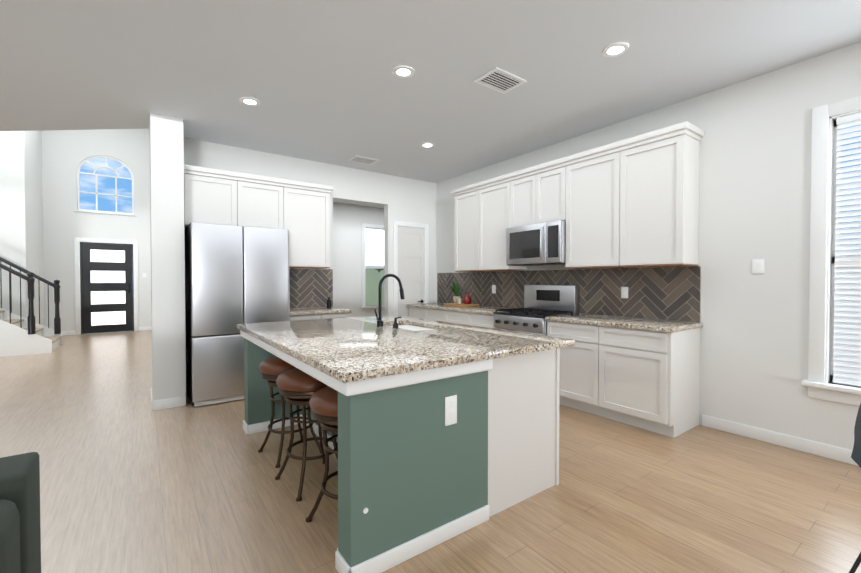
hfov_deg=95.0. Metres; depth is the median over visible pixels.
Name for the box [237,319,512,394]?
island countertop
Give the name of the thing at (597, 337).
base cabinet
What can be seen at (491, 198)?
upper cabinet
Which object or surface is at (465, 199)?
upper cabinet
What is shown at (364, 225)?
window
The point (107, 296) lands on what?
front door
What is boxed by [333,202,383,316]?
wall
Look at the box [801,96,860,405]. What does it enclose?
window
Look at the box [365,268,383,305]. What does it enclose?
hedge
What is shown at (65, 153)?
wall
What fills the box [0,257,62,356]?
staircase
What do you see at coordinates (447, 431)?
kitchen island
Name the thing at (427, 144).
recessed light
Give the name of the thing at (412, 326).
sink
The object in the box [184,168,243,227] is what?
upper cabinet
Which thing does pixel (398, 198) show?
wall
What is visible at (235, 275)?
refrigerator
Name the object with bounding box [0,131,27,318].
wall
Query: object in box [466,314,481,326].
base cabinet
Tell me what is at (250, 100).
recessed light
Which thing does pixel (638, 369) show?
base cabinet
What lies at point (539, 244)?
microwave
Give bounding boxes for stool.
[258,356,320,467]
[275,368,337,501]
[305,386,337,522]
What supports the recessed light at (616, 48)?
in the ceiling
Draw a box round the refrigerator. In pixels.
[185,222,288,406]
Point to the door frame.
(78, 281)
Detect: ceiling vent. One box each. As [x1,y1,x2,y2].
[348,155,379,164]
[474,67,526,93]
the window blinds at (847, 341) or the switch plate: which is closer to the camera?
the window blinds at (847, 341)
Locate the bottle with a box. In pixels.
[326,296,330,308]
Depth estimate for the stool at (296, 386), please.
2.42 m
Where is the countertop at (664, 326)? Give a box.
[546,314,701,333]
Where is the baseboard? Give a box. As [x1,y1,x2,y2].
[61,326,857,465]
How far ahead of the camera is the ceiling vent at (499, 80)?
3.28 m
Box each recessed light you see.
[239,97,259,105]
[392,65,413,77]
[420,142,433,147]
[602,42,628,56]
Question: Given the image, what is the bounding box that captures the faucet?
[374,274,404,326]
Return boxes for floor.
[0,330,860,572]
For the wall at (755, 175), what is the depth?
3.24 m
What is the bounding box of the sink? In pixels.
[385,323,432,330]
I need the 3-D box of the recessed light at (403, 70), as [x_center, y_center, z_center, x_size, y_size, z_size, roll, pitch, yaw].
[-0.215,-1.706,3.138,0.176,0.011,0.176,-1,1,-36]
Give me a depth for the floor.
2.38 m
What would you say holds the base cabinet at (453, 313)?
on the floor
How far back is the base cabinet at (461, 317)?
5.32 m
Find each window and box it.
[75,156,135,215]
[361,223,383,307]
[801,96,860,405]
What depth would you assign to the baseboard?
3.19 m
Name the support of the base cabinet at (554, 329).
on the floor
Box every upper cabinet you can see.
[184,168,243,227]
[244,176,283,228]
[284,184,331,267]
[455,189,474,271]
[475,177,526,271]
[507,173,530,227]
[531,165,558,223]
[559,149,610,268]
[611,129,701,267]
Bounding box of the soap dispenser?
[393,317,400,328]
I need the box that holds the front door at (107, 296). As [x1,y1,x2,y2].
[81,243,132,333]
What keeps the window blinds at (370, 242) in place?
attached to the window at (364, 225)
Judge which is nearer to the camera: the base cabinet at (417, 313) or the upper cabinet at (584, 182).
the upper cabinet at (584, 182)
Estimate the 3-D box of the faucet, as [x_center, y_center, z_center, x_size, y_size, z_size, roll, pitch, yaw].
[-0.343,0.111,3.341,0.264,0.436,0.089,-1,1,-36]
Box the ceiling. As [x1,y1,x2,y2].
[0,0,860,207]
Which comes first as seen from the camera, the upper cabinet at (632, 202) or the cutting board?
the upper cabinet at (632, 202)
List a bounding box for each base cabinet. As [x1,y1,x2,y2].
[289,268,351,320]
[407,306,413,317]
[414,306,421,318]
[422,310,433,319]
[434,310,437,320]
[438,310,449,321]
[450,310,457,323]
[458,314,465,324]
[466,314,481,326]
[482,314,494,327]
[547,322,569,406]
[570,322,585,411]
[586,326,609,418]
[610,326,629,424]
[630,330,699,437]
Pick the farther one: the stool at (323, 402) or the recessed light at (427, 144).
the recessed light at (427, 144)
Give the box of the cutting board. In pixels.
[444,281,478,306]
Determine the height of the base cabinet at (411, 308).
0.884 m
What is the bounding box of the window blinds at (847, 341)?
[833,112,860,386]
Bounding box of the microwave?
[506,220,565,265]
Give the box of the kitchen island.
[243,339,562,572]
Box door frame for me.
[74,238,138,334]
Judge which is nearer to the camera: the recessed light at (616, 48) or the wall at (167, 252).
the recessed light at (616, 48)
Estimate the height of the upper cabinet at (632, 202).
1.140 m
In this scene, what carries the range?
on the floor
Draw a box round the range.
[494,285,578,335]
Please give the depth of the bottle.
5.34 m
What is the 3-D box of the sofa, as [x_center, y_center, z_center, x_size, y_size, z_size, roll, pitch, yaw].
[-1.851,0.904,0.018,2.480,0.800,1.090,-1,1,-36]
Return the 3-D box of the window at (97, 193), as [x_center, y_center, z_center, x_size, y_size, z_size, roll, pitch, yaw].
[-8.086,-2.532,9.845,1.180,1.440,0.102,-1,1,-36]
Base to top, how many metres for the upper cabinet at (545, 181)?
0.622 m
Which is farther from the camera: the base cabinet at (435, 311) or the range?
the base cabinet at (435, 311)
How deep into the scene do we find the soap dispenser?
3.12 m
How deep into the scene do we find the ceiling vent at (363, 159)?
5.43 m
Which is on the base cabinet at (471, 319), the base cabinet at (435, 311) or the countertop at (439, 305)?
the countertop at (439, 305)
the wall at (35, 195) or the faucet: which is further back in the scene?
the wall at (35, 195)
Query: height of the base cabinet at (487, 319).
0.884 m
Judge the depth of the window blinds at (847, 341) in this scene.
2.84 m
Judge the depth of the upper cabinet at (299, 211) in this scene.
5.10 m
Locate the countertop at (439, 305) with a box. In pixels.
[406,302,509,313]
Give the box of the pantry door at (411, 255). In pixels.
[393,221,428,316]
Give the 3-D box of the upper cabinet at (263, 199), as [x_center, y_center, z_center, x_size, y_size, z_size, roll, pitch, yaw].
[-2.170,-0.978,4.885,0.583,0.590,0.367,-1,1,-36]
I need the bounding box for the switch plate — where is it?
[752,259,764,273]
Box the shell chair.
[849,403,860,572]
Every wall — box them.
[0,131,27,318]
[28,131,43,325]
[42,129,150,330]
[149,113,185,400]
[149,137,435,391]
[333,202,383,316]
[436,42,860,449]
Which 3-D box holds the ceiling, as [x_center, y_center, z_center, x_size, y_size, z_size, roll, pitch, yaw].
[-1.798,-1.764,1.555,13.120,0.150,12.620,-1,1,-36]
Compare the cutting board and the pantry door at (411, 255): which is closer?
the cutting board
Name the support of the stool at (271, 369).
on the floor
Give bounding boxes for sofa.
[0,452,40,572]
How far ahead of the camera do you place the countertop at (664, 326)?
3.66 m
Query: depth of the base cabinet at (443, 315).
5.61 m
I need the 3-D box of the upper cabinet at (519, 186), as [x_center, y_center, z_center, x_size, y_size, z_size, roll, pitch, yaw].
[1.268,-1.047,4.873,0.327,0.622,0.462,-1,1,-36]
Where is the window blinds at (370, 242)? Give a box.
[365,228,383,265]

